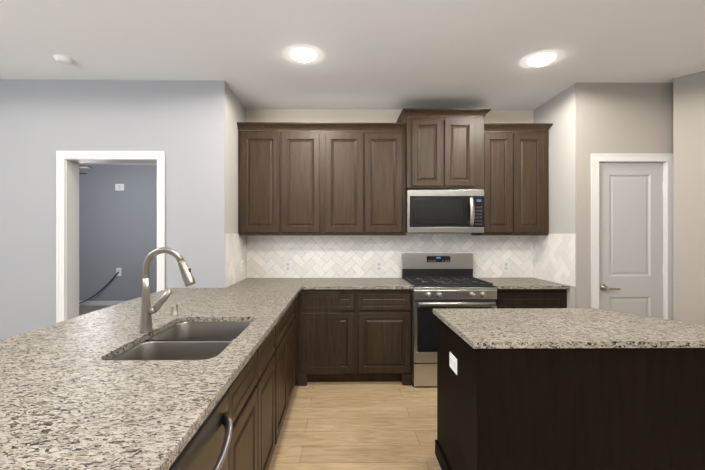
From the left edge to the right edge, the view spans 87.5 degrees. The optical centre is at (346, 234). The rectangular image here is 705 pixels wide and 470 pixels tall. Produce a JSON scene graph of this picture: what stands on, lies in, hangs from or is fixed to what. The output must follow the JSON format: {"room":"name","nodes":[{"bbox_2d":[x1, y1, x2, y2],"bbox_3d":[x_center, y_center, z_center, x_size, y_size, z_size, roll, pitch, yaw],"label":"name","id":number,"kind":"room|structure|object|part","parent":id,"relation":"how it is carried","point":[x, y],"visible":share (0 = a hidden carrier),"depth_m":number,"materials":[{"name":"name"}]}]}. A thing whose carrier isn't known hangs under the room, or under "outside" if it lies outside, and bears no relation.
{"room":"kitchen","nodes":[
{"label":"kitchen","id":0,"kind":"room"},
{"bbox_2d":[0,79,224,339],"bbox_3d":[-2.716,0.015,3.301,3.271,2.740,0.150,0,0,-1],"label":"wall","id":1,"kind":"structure","parent":0,"point":[42,122],"depth_m":3.23,"materials":[{"name":"grey paint"}]},
{"bbox_2d":[56,151,164,322],"bbox_3d":[-2.067,0.328,3.310,0.937,2.114,0.190,0,0,-1],"label":"door frame","id":2,"kind":"structure","parent":1,"relation":"attached to","point":[67,235],"depth_m":3.22,"materials":[{"name":"white paint"}]},
{"bbox_2d":[79,165,156,300],"bbox_3d":[-3.591,0.016,7.274,4.621,2.740,0.150,0,0,-1],"label":"wall","id":3,"kind":"structure","parent":0,"point":[117,229],"depth_m":7.19,"materials":[{"name":"grey paint"}]},
{"bbox_2d":[79,301,125,305],"bbox_3d":[-3.530,1.341,7.192,4.441,0.090,0.014,0,0,-1],"label":"baseboard","id":4,"kind":"structure","parent":3,"relation":"attached to","point":[96,303],"depth_m":7.17,"materials":[{"name":"white paint"}]},
{"bbox_2d":[116,268,120,275],"bbox_3d":[-4.450,0.732,7.185,0.100,0.160,0.005,0,0,-1],"label":"outlet","id":5,"kind":"object","parent":3,"relation":"attached to","point":[117,269],"visible":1,"depth_m":7.18,"materials":[{"name":"white plastic"}]},
{"bbox_2d":[115,184,123,190],"bbox_3d":[-4.435,-0.919,7.186,0.170,0.130,0.005,0,0,-1],"label":"outlet","id":6,"kind":"object","parent":3,"relation":"attached to","point":[117,187],"visible":1,"depth_m":7.18,"materials":[{"name":"white plastic"}]},
{"bbox_2d":[225,82,245,287],"bbox_3d":[-1.156,0.015,3.615,0.156,2.740,0.729,0,0,-1],"label":"wall","id":7,"kind":"structure","parent":0,"point":[235,110],"depth_m":3.45,"materials":[{"name":"grey paint"}]},
{"bbox_2d":[225,234,246,286],"bbox_3d":[-1.077,0.232,3.612,0.002,0.477,0.721,0,0,-1],"label":"tile backsplash","id":8,"kind":"structure","parent":7,"relation":"attached to","point":[236,249],"depth_m":3.55,"materials":[{"name":"tile"}]},
{"bbox_2d":[79,305,440,469],"bbox_3d":[-0.038,1.415,2.293,11.700,0.060,10.300,0,0,-1],"label":"floor","id":9,"kind":"structure","parent":0,"point":[359,426],"depth_m":2.63,"materials":[{"name":"brown wood"}]},
{"bbox_2d":[143,340,262,469],"bbox_3d":[-0.829,0.943,1.508,0.820,0.884,0.457,0,0,-1],"label":"base cabinet","id":10,"kind":"object","parent":9,"relation":"on","point":[245,394],"depth_m":1.57,"materials":[{"name":"brown wood"}]},
{"bbox_2d":[168,391,232,469],"bbox_3d":[-0.776,0.893,0.974,0.870,0.779,0.604,0,0,-1],"label":"dishwasher","id":11,"kind":"object","parent":10,"relation":"in","point":[206,447],"visible":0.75,"depth_m":1.09,"materials":[{"name":"grey metal"}]},
{"bbox_3d":[-0.379,0.625,0.979,0.076,0.063,0.526,0,0,-1],"label":"handle","id":12,"kind":"part","parent":11,"relation":"part of","materials":[{"name":"silver metal"}]},
{"bbox_3d":[-0.428,0.995,1.516,0.020,0.555,0.440,0,0,-1],"label":"pen door","id":13,"kind":"part","parent":10,"relation":"part of","materials":[{"name":"brown wood"}]},
{"bbox_2d":[263,321,278,469],"bbox_3d":[-0.835,0.943,1.968,0.820,0.884,0.463,0,0,-1],"label":"base cabinet","id":14,"kind":"object","parent":9,"relation":"on","point":[271,342],"depth_m":2.06,"materials":[{"name":"brown wood"}]},
{"bbox_3d":[-0.434,0.995,1.968,0.020,0.555,0.440,0,0,-1],"label":"pen door","id":15,"kind":"part","parent":14,"relation":"part of","materials":[{"name":"brown wood"}]},
{"bbox_2d":[279,294,298,433],"bbox_3d":[-0.844,0.943,2.723,0.820,0.884,1.046,0,0,-1],"label":"base cabinet","id":16,"kind":"object","parent":9,"relation":"on","point":[289,321],"depth_m":2.73,"materials":[{"name":"brown wood"}]},
{"bbox_3d":[-0.440,0.995,2.450,0.020,0.555,0.445,0,0,-1],"label":"pen door","id":17,"kind":"part","parent":16,"relation":"part of","materials":[{"name":"brown wood"}]},
{"bbox_3d":[-0.443,0.622,2.675,0.020,0.145,0.906,0,0,-1],"label":"pen drawer","id":18,"kind":"part","parent":16,"relation":"part of","materials":[{"name":"brown wood"}]},
{"bbox_3d":[-0.446,0.995,2.905,0.020,0.555,0.445,0,0,-1],"label":"pen door","id":19,"kind":"part","parent":16,"relation":"part of","materials":[{"name":"brown wood"}]},
{"bbox_2d":[299,289,358,385],"bbox_3d":[-0.194,0.944,3.675,0.544,0.884,0.608,0,0,-1],"label":"base cabinet","id":20,"kind":"object","parent":9,"relation":"on","point":[344,335],"depth_m":3.37,"materials":[{"name":"brown wood"}]},
{"bbox_2d":[0,278,303,469],"bbox_3d":[-0.960,0.486,2.026,1.170,0.030,3.890,0,0,-1],"label":"countertop","id":21,"kind":"structure","parent":20,"relation":"on","point":[73,396],"depth_m":1.17,"materials":[{"name":"stone"}]},
{"bbox_2d":[139,247,195,332],"bbox_3d":[-0.869,0.266,1.783,0.266,0.408,0.060,0,0,-1],"label":"faucet","id":22,"kind":"object","parent":21,"relation":"on","point":[147,311],"visible":1,"depth_m":1.77,"materials":[{"name":"silver metal"}]},
{"bbox_3d":[-0.896,0.322,1.782,0.102,0.115,0.017,0,0,-1],"label":"handle lever","id":23,"kind":"part","parent":22,"relation":"part of","materials":[{"name":"silver metal"}]},
{"bbox_2d":[170,305,178,315],"bbox_3d":[-1.000,0.440,2.136,0.043,0.061,0.044,0,0,-1],"label":"air gap","id":24,"kind":"object","parent":21,"relation":"on","point":[174,310],"visible":0.98,"depth_m":2.12,"materials":[{"name":"silver metal"}]},
{"bbox_2d":[110,322,251,359],"bbox_3d":[-0.728,0.604,1.739,0.495,0.206,0.772,0,0,-1],"label":"sink","id":25,"kind":"object","parent":21,"relation":"in","point":[194,340],"visible":0.15,"depth_m":1.73,"materials":[{"name":"silver metal"}]},
{"bbox_3d":[-0.175,0.623,3.381,0.474,0.145,0.020,0,0,-1],"label":"drawer","id":26,"kind":"part","parent":20,"relation":"part of","materials":[{"name":"brown wood"}]},
{"bbox_3d":[-0.175,0.996,3.381,0.474,0.555,0.020,0,0,-1],"label":"door","id":27,"kind":"part","parent":20,"relation":"part of","materials":[{"name":"brown wood"}]},
{"bbox_2d":[359,289,411,385],"bbox_3d":[0.336,0.944,3.682,0.516,0.884,0.608,0,0,-1],"label":"base cabinet","id":28,"kind":"object","parent":9,"relation":"on","point":[385,315],"depth_m":3.38,"materials":[{"name":"brown wood"}]},
{"bbox_2d":[300,278,412,289],"bbox_3d":[0.100,0.486,3.663,0.990,0.030,0.643,0,0,-1],"label":"countertop","id":29,"kind":"structure","parent":28,"relation":"on","point":[309,283],"depth_m":3.53,"materials":[{"name":"stone"}]},
{"bbox_3d":[0.343,0.623,3.388,0.482,0.145,0.020,0,0,-1],"label":"drawer","id":30,"kind":"part","parent":28,"relation":"part of","materials":[{"name":"brown wood"}]},
{"bbox_3d":[0.343,0.996,3.388,0.482,0.555,0.020,0,0,-1],"label":"door","id":31,"kind":"part","parent":28,"relation":"part of","materials":[{"name":"brown wood"}]},
{"bbox_2d":[402,253,496,386],"bbox_3d":[0.973,0.792,3.622,0.752,1.186,0.744,0,0,-1],"label":"range","id":32,"kind":"object","parent":9,"relation":"on","point":[442,280],"visible":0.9,"depth_m":3.32,"materials":[{"name":"grey metal"}]},
{"bbox_3d":[0.976,1.266,3.333,0.745,0.201,0.034,0,0,-1],"label":"drawer","id":33,"kind":"part","parent":32,"relation":"part of","materials":[{"name":"silver metal"}]},
{"bbox_2d":[403,278,496,289],"bbox_3d":[0.973,0.484,3.620,0.751,0.034,0.608,0,0,-1],"label":"cooktop","id":34,"kind":"object","parent":32,"relation":"in","point":[417,283],"depth_m":3.36,"materials":[{"name":"black metal"}]},
{"bbox_3d":[0.976,0.898,3.331,0.745,0.510,0.038,0,0,-1],"label":"door frame","id":35,"kind":"part","parent":32,"relation":"part of","materials":[{"name":"silver metal"}]},
{"bbox_3d":[0.976,0.857,3.332,0.691,0.403,0.036,0,0,-1],"label":"door glass","id":36,"kind":"part","parent":32,"relation":"part of","materials":[{"name":"black glass"}]},
{"bbox_3d":[0.977,0.628,3.284,0.681,0.051,0.070,0,0,-1],"label":"handle","id":37,"kind":"part","parent":32,"relation":"part of","materials":[{"name":"silver metal"}]},
{"bbox_2d":[495,289,566,307],"bbox_3d":[1.694,0.944,3.699,0.688,0.884,0.608,0,0,-1],"label":"base cabinet","id":38,"kind":"object","parent":9,"relation":"on","point":[506,298],"depth_m":3.40,"materials":[{"name":"brown wood"}]},
{"bbox_2d":[478,278,568,288],"bbox_3d":[1.690,0.486,3.685,0.682,0.030,0.640,0,0,-1],"label":"countertop","id":39,"kind":"structure","parent":38,"relation":"on","point":[500,283],"depth_m":3.53,"materials":[{"name":"stone"}]},
{"bbox_3d":[1.698,0.623,3.405,0.627,0.145,0.020,0,0,-1],"label":"drawer","id":40,"kind":"part","parent":38,"relation":"part of","materials":[{"name":"brown wood"}]},
{"bbox_2d":[433,312,704,469],"bbox_3d":[1.286,0.943,1.974,1.457,0.883,0.705,0,0,-1],"label":"kitchen island","id":41,"kind":"object","parent":9,"relation":"on","point":[557,389],"depth_m":1.63,"materials":[{"name":"wood"}]},
{"bbox_2d":[449,352,456,374],"bbox_3d":[0.566,0.685,1.960,0.006,0.080,0.125,0,0,-1],"label":"outlet plate","id":42,"kind":"object","parent":41,"relation":"attached to","point":[452,356],"depth_m":1.96,"materials":[{"name":"white plastic"}]},
{"bbox_2d":[433,308,704,343],"bbox_3d":[1.291,0.486,1.982,1.486,0.030,0.725,0,0,-1],"label":"island countertop","id":43,"kind":"structure","parent":41,"relation":"on","point":[485,325],"depth_m":1.86,"materials":[{"name":"beige stone"}]},
{"bbox_2d":[0,0,704,164],"bbox_3d":[-0.038,-1.395,2.293,11.700,0.080,10.300,0,0,-1],"label":"ceiling","id":44,"kind":"structure","parent":0,"point":[402,54],"depth_m":2.64,"materials":[{"name":"white paint"}]},
{"bbox_2d":[53,54,74,64],"bbox_3d":[-2.180,-1.338,2.840,0.132,0.034,0.132,0,0,-1],"label":"smoke detector","id":45,"kind":"object","parent":44,"relation":"attached to","point":[63,59],"visible":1,"depth_m":2.81,"materials":[{"name":"white plastic"}]},
{"bbox_2d":[279,43,326,65],"bbox_3d":[-0.329,-1.355,2.783,0.360,0.001,0.360,0,0,-1],"label":"recessed light","id":46,"kind":"object","parent":44,"relation":"in","point":[286,50],"visible":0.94,"depth_m":2.76,"materials":[{"name":"white plastic"}]},
{"bbox_2d":[516,47,567,69],"bbox_3d":[1.505,-1.355,2.851,0.360,0.001,0.360,0,0,-1],"label":"recessed light","id":47,"kind":"object","parent":44,"relation":"in","point":[561,54],"visible":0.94,"depth_m":2.82,"materials":[{"name":"white plastic"}]},
{"bbox_2d":[246,109,533,277],"bbox_3d":[0.473,0.015,4.072,3.425,2.740,0.156,0,0,-1],"label":"wall","id":48,"kind":"structure","parent":0,"point":[359,115],"depth_m":3.99,"materials":[{"name":"beige paint"}]},
{"bbox_2d":[237,122,280,234],"bbox_3d":[-0.873,-0.544,3.807,0.422,1.110,0.331,0,0,-1],"label":"upper cabinet","id":49,"kind":"object","parent":48,"relation":"attached to","point":[259,143],"depth_m":3.64,"materials":[{"name":"brown wood"}]},
{"bbox_3d":[-0.861,-0.511,3.652,0.380,0.988,0.020,0,0,-1],"label":"door","id":50,"kind":"part","parent":49,"relation":"part of","materials":[{"name":"brown wood"}]},
{"bbox_2d":[281,122,324,234],"bbox_3d":[-0.454,-0.544,3.813,0.416,1.110,0.331,0,0,-1],"label":"upper cabinet","id":51,"kind":"object","parent":48,"relation":"attached to","point":[310,178],"depth_m":3.65,"materials":[{"name":"brown wood"}]},
{"bbox_3d":[-0.459,-0.511,3.658,0.380,0.988,0.020,0,0,-1],"label":"door","id":52,"kind":"part","parent":51,"relation":"part of","materials":[{"name":"brown wood"}]},
{"bbox_2d":[325,122,364,234],"bbox_3d":[-0.040,-0.544,3.818,0.412,1.110,0.331,0,0,-1],"label":"upper cabinet","id":53,"kind":"object","parent":48,"relation":"attached to","point":[344,142],"depth_m":3.66,"materials":[{"name":"brown wood"}]},
{"bbox_3d":[-0.029,-0.511,3.663,0.379,0.988,0.020,0,0,-1],"label":"door","id":54,"kind":"part","parent":53,"relation":"part of","materials":[{"name":"brown wood"}]},
{"bbox_2d":[365,120,405,234],"bbox_3d":[0.376,-0.544,3.823,0.419,1.110,0.331,0,0,-1],"label":"upper cabinet","id":55,"kind":"object","parent":48,"relation":"attached to","point":[385,194],"depth_m":3.66,"materials":[{"name":"brown wood"}]},
{"bbox_3d":[-0.247,-1.065,3.646,1.669,0.068,0.050,0,0,-1],"label":"crown","id":56,"kind":"part","parent":55,"relation":"part of","materials":[{"name":"brown wood"}]},
{"bbox_3d":[0.364,-0.511,3.668,0.374,0.988,0.020,0,0,-1],"label":"door","id":57,"kind":"part","parent":55,"relation":"part of","materials":[{"name":"brown wood"}]},
{"bbox_2d":[247,234,532,277],"bbox_3d":[0.474,0.232,3.993,3.109,0.477,0.002,0,0,-1],"label":"tile backsplash","id":58,"kind":"structure","parent":48,"relation":"attached to","point":[307,256],"depth_m":3.99,"materials":[{"name":"tile"}]},
{"bbox_2d":[284,261,290,271],"bbox_3d":[-0.637,0.348,3.975,0.075,0.115,0.006,0,0,-1],"label":"outlet","id":59,"kind":"object","parent":58,"relation":"attached to","point":[287,266],"visible":1,"depth_m":3.97,"materials":[{"name":"white plastic"}]},
{"bbox_2d":[376,261,381,271],"bbox_3d":[0.347,0.348,3.987,0.075,0.115,0.006,0,0,-1],"label":"outlet","id":60,"kind":"object","parent":58,"relation":"attached to","point":[378,266],"visible":1,"depth_m":3.98,"materials":[{"name":"white plastic"}]},
{"bbox_2d":[503,261,509,271],"bbox_3d":[1.730,0.348,4.005,0.075,0.115,0.006,0,0,-1],"label":"outlet","id":61,"kind":"object","parent":58,"relation":"attached to","point":[506,266],"visible":1,"depth_m":4.00,"materials":[{"name":"white plastic"}]},
{"bbox_2d":[401,108,444,191],"bbox_3d":[0.765,-0.837,3.799,0.355,0.768,0.390,0,0,-1],"label":"upper cabinet","id":62,"kind":"object","parent":48,"relation":"attached to","point":[424,127],"depth_m":3.61,"materials":[{"name":"brown wood"}]},
{"bbox_3d":[0.783,-0.798,3.613,0.296,0.654,0.020,0,0,-1],"label":"door","id":63,"kind":"part","parent":62,"relation":"part of","materials":[{"name":"brown wood"}]},
{"bbox_2d":[445,109,488,191],"bbox_3d":[1.146,-0.837,3.803,0.407,0.768,0.390,0,0,-1],"label":"upper cabinet","id":64,"kind":"object","parent":48,"relation":"attached to","point":[466,132],"depth_m":3.61,"materials":[{"name":"brown wood"}]},
{"bbox_3d":[0.969,-1.187,3.786,0.862,0.068,0.420,0,0,-1],"label":"crown","id":65,"kind":"part","parent":64,"relation":"part of","materials":[{"name":"brown wood"}]},
{"bbox_2d":[406,190,483,232],"bbox_3d":[0.969,-0.226,3.786,0.758,0.423,0.420,0,0,-1],"label":"microwave","id":66,"kind":"object","parent":64,"relation":"attached to","point":[444,211],"visible":1,"depth_m":3.62,"materials":[{"name":"grey metal"}]},
{"bbox_3d":[0.903,-0.224,3.632,0.574,0.304,0.024,0,0,-1],"label":"glass","id":67,"kind":"part","parent":66,"relation":"part of","materials":[{"name":"black glass"}]},
{"bbox_3d":[1.220,-0.224,3.602,0.042,0.286,0.046,0,0,-1],"label":"handle","id":68,"kind":"part","parent":66,"relation":"part of","materials":[{"name":"silver metal"}]},
{"bbox_3d":[1.270,-0.224,3.637,0.160,0.304,0.024,0,0,-1],"label":"panel","id":69,"kind":"part","parent":66,"relation":"part of","materials":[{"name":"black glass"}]},
{"bbox_3d":[1.106,-0.798,3.617,0.294,0.654,0.020,0,0,-1],"label":"door","id":70,"kind":"part","parent":64,"relation":"part of","materials":[{"name":"brown wood"}]},
{"bbox_2d":[471,124,516,234],"bbox_3d":[1.506,-0.544,3.837,0.309,1.110,0.331,0,0,-1],"label":"upper cabinet","id":71,"kind":"object","parent":48,"relation":"attached to","point":[500,199],"depth_m":3.67,"materials":[{"name":"brown wood"}]},
{"bbox_3d":[1.512,-0.511,3.682,0.290,0.988,0.020,0,0,-1],"label":"door","id":72,"kind":"part","parent":71,"relation":"part of","materials":[{"name":"brown wood"}]},
{"bbox_2d":[517,124,552,234],"bbox_3d":[1.848,-0.544,3.842,0.376,1.110,0.331,0,0,-1],"label":"upper cabinet","id":73,"kind":"object","parent":48,"relation":"attached to","point":[532,139],"depth_m":3.68,"materials":[{"name":"brown wood"}]},
{"bbox_3d":[1.698,-1.065,3.825,0.692,0.068,0.360,0,0,-1],"label":"crown","id":74,"kind":"part","parent":73,"relation":"part of","materials":[{"name":"brown wood"}]},
{"bbox_3d":[1.821,-0.511,3.686,0.310,0.988,0.020,0,0,-1],"label":"door","id":75,"kind":"part","parent":73,"relation":"part of","materials":[{"name":"brown wood"}]},
{"bbox_2d":[534,84,575,307],"bbox_3d":[2.113,0.015,3.656,0.156,2.740,0.729,0,0,-1],"label":"wall","id":76,"kind":"structure","parent":0,"point":[558,111],"depth_m":3.49,"materials":[{"name":"grey paint"}]},
{"bbox_2d":[533,234,574,286],"bbox_3d":[2.035,0.232,3.651,0.002,0.477,0.721,0,0,-1],"label":"tile backsplash","id":77,"kind":"structure","parent":76,"relation":"attached to","point":[550,269],"depth_m":3.59,"materials":[{"name":"tile"}]},
{"bbox_2d":[575,82,672,307],"bbox_3d":[2.497,0.015,3.367,0.905,2.740,0.150,0,0,-1],"label":"wall","id":78,"kind":"structure","parent":0,"point":[632,117],"depth_m":3.29,"materials":[{"name":"grey paint"}]},
{"bbox_2d":[599,163,664,318],"bbox_3d":[2.553,0.365,3.325,0.607,2.015,0.049,0,0,-1],"label":"pantry door","id":79,"kind":"structure","parent":78,"relation":"in","point":[630,230],"depth_m":3.32,"materials":[{"name":"grey paint"}]},
{"bbox_2d":[600,285,607,290],"bbox_3d":[2.305,0.481,3.286,0.060,0.060,0.050,0,0,-1],"label":"rose","id":80,"kind":"object","parent":79,"relation":"attached to","point":[603,287],"visible":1,"depth_m":3.30,"materials":[{"name":"silver metal"}]},
{"bbox_3d":[2.849,-0.423,3.312,0.014,0.094,0.014,0,0,-1],"label":"pantry door hinge","id":81,"kind":"part","parent":79,"relation":"part of","materials":[{"name":"silver metal"}]},
{"bbox_3d":[2.849,0.316,3.311,0.014,0.094,0.014,0,0,-1],"label":"pantry door hinge","id":82,"kind":"part","parent":79,"relation":"part of","materials":[{"name":"silver metal"}]},
{"bbox_2d":[591,153,672,319],"bbox_3d":[2.547,0.333,3.358,0.751,2.104,0.170,0,0,-1],"label":"door frame","id":83,"kind":"structure","parent":78,"relation":"attached to","point":[666,159],"depth_m":3.28,"materials":[{"name":"white paint"}]},
{"bbox_2d":[673,71,704,324],"bbox_3d":[3.998,0.015,1.954,0.150,2.740,3.404,0,0,-40],"label":"wall","id":84,"kind":"structure","parent":0,"point":[689,198],"depth_m":3.12,"materials":[{"name":"grey paint"}]},
{"bbox_3d":[-4.450,0.732,7.182,0.032,0.072,0.001,0,0,-1],"label":"outlet","id":85,"kind":"object","parent":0,"visible":0},
{"bbox_2d":[79,272,118,303],"bbox_3d":[-4.971,1.050,7.136,1.060,0.650,0.072,0,0,-1],"label":"cable","id":86,"kind":"object","parent":85,"relation":"attached to","point":[101,289],"visible":0.65,"depth_m":7.12,"materials":[{"name":"black plastic"}]},
{"bbox_3d":[-4.447,-1.144,5.338,0.220,0.420,0.220,0,0,-1],"label":"motor","id":87,"kind":"object","parent":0,"visible":0},
{"bbox_2d":[79,166,91,173],"bbox_3d":[-4.203,-0.983,5.553,0.550,0.012,0.921,0,0,-40],"label":"ceiling fan","id":88,"kind":"object","parent":87,"relation":"attached to","point":[84,167],"visible":0.17,"depth_m":5.33,"materials":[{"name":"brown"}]}
]}

